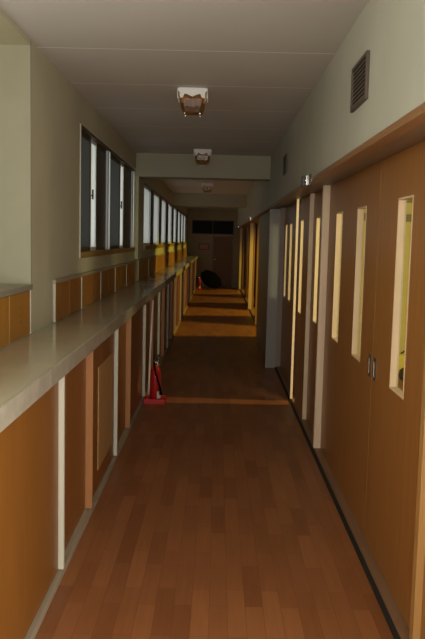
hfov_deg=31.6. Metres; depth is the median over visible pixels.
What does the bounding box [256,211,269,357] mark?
wall
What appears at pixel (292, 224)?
door
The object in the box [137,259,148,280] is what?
upper cabinet
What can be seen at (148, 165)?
beam
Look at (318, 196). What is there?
door
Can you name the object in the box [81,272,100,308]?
upper cabinet
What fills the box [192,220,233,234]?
window
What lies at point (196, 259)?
base cabinet
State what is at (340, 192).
door
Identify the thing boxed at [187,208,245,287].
wall
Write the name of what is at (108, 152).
window frame
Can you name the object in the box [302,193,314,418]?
door frame
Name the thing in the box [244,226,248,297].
door
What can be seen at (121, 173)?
window
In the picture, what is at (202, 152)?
ceiling light
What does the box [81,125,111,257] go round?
window
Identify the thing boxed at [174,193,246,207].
beam
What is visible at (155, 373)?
fire extinguisher
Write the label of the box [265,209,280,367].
pillar
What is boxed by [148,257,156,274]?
upper cabinet
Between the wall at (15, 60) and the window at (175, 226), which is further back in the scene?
the window at (175, 226)
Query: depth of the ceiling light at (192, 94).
5.07 m
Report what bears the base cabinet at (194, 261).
on the floor
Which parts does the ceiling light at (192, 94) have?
bulb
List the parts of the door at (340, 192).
slit frame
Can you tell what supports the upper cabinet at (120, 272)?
attached to the wall at (58, 108)
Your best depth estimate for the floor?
4.09 m
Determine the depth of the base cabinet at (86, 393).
4.07 m
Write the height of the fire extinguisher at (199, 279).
0.437 m
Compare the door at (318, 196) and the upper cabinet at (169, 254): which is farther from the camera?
the upper cabinet at (169, 254)
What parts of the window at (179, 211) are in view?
pane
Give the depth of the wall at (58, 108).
4.66 m
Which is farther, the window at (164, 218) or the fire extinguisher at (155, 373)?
the window at (164, 218)
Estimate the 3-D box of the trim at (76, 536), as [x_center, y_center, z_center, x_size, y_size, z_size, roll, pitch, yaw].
[-0.656,0.295,11.600,0.068,0.042,26.600,1,6,0]
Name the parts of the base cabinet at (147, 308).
post, door, door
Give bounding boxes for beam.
[136,153,270,180]
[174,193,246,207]
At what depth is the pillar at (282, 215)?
9.15 m
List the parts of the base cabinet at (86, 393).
post, door, door, door panel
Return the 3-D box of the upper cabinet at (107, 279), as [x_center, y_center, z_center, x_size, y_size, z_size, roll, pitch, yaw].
[-0.959,-0.339,6.875,0.016,0.238,0.904,1,6,0]
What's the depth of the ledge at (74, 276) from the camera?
5.76 m
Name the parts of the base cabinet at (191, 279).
post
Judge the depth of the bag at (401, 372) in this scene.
8.51 m
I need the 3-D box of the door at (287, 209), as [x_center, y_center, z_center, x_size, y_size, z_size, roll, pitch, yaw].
[0.871,-0.355,8.857,0.036,1.936,0.578,1,6,0]
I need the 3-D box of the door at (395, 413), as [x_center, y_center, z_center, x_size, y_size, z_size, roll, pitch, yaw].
[0.823,0.232,3.299,0.044,1.936,1.025,1,6,0]
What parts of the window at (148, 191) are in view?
pane, sash, sill, dark pane, dark sash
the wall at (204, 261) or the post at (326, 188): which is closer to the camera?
the post at (326, 188)
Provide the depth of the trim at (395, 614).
3.94 m
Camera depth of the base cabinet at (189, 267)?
18.47 m
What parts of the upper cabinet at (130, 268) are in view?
door, door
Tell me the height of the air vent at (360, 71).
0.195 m
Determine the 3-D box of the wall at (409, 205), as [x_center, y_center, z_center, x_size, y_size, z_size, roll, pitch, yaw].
[3.679,-0.864,11.511,5.400,2.570,26.730,1,6,0]
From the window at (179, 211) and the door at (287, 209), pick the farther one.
the window at (179, 211)
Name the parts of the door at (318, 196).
slit frame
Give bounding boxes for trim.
[25,286,196,638]
[79,122,135,257]
[135,176,139,258]
[142,182,143,249]
[237,102,424,228]
[240,289,399,638]
[241,287,408,638]
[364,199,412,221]
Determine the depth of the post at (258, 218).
13.68 m
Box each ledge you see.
[0,283,32,297]
[53,260,135,283]
[137,248,185,261]
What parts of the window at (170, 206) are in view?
pane, sash, dark pane, dark sash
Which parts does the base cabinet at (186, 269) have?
post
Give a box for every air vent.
[282,153,287,174]
[350,50,369,112]
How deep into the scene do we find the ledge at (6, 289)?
3.79 m
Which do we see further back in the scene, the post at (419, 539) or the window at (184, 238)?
the window at (184, 238)
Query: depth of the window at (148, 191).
11.16 m
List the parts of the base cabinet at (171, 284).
door, door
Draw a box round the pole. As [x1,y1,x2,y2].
[147,300,153,394]
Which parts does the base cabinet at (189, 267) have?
post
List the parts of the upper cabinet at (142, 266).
door, door, door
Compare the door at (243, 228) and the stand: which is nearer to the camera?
the stand
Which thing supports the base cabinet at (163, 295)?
on the floor
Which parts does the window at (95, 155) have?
pane, screened sash, pane, clear sash, sill, head frame, smoked sash, pane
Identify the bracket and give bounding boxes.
[301,174,310,186]
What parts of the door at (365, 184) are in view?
slit frame, flush pull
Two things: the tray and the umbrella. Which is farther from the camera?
the umbrella
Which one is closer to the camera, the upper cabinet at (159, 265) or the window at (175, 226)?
the upper cabinet at (159, 265)
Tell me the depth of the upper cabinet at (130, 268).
8.61 m
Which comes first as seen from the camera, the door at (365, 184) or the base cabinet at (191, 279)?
the door at (365, 184)
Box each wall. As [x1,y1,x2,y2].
[0,8,187,348]
[0,40,31,283]
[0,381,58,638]
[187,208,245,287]
[237,0,424,225]
[244,203,411,354]
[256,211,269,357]
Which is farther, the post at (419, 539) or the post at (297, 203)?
the post at (297, 203)
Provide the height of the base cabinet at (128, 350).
0.900 m
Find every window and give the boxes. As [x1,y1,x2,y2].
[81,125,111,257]
[110,151,134,253]
[143,183,154,249]
[153,191,162,247]
[161,198,168,246]
[168,202,174,246]
[173,207,178,245]
[178,210,181,244]
[181,212,184,244]
[183,215,186,244]
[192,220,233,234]
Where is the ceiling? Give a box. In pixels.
[0,0,368,208]
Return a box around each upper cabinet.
[0,290,31,347]
[53,277,80,321]
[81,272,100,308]
[100,268,114,298]
[115,265,125,291]
[126,263,134,285]
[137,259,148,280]
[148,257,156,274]
[156,255,162,270]
[163,254,167,267]
[168,253,171,264]
[172,252,175,262]
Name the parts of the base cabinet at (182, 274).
post, door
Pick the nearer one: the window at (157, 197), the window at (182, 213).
the window at (157, 197)
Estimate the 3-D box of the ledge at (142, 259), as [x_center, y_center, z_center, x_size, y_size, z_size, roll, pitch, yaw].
[-0.883,-1.484,16.457,0.020,0.025,14.170,1,6,0]
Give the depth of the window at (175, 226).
18.26 m
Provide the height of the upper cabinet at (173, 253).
0.238 m
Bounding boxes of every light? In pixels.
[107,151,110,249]
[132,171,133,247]
[177,87,207,117]
[194,149,211,165]
[202,183,212,192]
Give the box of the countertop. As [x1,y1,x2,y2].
[0,256,197,432]
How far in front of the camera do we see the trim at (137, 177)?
9.10 m
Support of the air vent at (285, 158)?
in the wall at (324, 130)
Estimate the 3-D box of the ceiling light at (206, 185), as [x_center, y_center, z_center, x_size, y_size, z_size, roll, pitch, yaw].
[-0.095,-2.381,13.626,0.204,0.176,0.204,1,6,0]
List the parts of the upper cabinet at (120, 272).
door, door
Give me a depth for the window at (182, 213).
21.81 m
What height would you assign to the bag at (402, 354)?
0.294 m
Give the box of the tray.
[143,395,165,404]
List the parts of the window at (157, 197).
pane, sash, sill, dark pane, dark sash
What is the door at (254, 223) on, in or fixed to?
in the wall at (324, 130)
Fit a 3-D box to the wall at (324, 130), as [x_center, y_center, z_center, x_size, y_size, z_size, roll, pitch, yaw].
[0.858,-1.908,11.356,0.290,0.595,26.600,1,6,0]
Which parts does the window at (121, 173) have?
pane, screened sash, pane, clear sash, head frame, sill, smoked sash, pane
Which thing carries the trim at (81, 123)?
attached to the wall at (58, 108)
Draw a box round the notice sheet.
[198,244,209,249]
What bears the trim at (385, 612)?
attached to the wall at (264, 219)
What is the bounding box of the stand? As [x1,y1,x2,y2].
[143,385,165,404]
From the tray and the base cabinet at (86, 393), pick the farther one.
the tray
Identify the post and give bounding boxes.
[239,228,241,288]
[248,222,253,308]
[255,218,259,324]
[290,199,298,398]
[313,185,330,447]
[409,352,424,638]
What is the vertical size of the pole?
0.937 m
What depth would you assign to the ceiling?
4.29 m
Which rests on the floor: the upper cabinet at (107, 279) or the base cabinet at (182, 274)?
the base cabinet at (182, 274)
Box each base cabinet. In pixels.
[58,332,114,568]
[113,307,142,455]
[142,294,157,396]
[157,284,168,365]
[169,279,174,338]
[174,274,179,330]
[179,270,184,319]
[184,267,187,310]
[187,265,190,303]
[190,263,192,297]
[192,261,194,292]
[194,259,196,288]
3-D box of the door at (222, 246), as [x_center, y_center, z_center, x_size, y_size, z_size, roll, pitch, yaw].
[0.329,-1.907,24.759,0.696,1.700,0.132,1,6,0]
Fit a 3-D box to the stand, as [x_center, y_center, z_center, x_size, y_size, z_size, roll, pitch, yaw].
[-0.545,0.640,7.141,0.200,0.300,0.200,1,6,0]
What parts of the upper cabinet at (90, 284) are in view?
door, door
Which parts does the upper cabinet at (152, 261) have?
door, door, door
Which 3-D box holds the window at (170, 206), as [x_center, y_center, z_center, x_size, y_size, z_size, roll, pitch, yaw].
[-0.943,-2.044,16.268,0.155,0.903,1.830,1,6,0]
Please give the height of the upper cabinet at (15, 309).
0.238 m
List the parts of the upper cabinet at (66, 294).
door, door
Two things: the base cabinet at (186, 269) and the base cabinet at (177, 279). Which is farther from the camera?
the base cabinet at (186, 269)
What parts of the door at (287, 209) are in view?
slit frame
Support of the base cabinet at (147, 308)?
on the floor
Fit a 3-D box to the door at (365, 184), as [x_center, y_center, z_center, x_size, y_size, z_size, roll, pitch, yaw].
[0.830,0.133,4.234,0.044,1.936,0.835,1,6,0]
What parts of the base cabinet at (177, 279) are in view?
post, door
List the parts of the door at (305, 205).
slit frame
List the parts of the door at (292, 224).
slit frame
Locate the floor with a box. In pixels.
[35,287,402,638]
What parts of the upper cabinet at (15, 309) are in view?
door, door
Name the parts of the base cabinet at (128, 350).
post, door, door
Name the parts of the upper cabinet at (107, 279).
door, door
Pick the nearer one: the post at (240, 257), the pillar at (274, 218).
the pillar at (274, 218)
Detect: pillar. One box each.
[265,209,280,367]
[275,208,284,366]
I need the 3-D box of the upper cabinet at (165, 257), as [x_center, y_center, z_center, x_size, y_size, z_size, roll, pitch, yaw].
[-0.903,-1.130,14.370,0.016,0.238,1.413,1,6,0]
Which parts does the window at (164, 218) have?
pane, sash, dark pane, dark sash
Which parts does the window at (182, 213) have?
pane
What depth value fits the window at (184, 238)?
23.32 m
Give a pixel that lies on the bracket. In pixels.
(306, 181)
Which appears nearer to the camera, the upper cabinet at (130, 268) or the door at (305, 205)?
the door at (305, 205)
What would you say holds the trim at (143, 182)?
attached to the wall at (58, 108)
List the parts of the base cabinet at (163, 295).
post, door, door, corner post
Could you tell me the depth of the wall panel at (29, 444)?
2.83 m
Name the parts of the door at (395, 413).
flush pull, slit frame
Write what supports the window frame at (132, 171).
on the window at (121, 173)
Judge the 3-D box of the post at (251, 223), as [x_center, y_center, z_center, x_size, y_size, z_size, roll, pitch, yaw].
[0.861,-1.199,16.836,0.077,1.940,0.050,1,6,0]
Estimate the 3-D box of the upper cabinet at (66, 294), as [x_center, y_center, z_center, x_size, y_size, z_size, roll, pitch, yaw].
[-0.972,-0.148,5.073,0.016,0.238,0.904,1,6,0]
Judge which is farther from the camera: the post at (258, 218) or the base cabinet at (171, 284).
the post at (258, 218)
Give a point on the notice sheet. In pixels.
(201, 246)
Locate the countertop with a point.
(33, 364)
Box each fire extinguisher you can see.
[150,354,161,398]
[197,276,200,287]
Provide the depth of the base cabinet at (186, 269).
16.70 m
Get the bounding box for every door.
[212,236,233,287]
[241,228,244,288]
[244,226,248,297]
[251,223,255,308]
[280,206,289,372]
[284,200,301,394]
[294,194,309,417]
[306,190,322,431]
[320,176,351,484]
[339,161,381,535]
[364,140,424,629]
[420,558,424,638]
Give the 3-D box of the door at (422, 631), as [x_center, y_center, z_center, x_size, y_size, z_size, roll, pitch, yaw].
[0.820,0.336,2.317,0.036,1.936,0.850,1,6,0]
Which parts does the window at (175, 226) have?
pane, sash, dark pane, dark sash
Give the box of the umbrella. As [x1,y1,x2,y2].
[201,270,220,288]

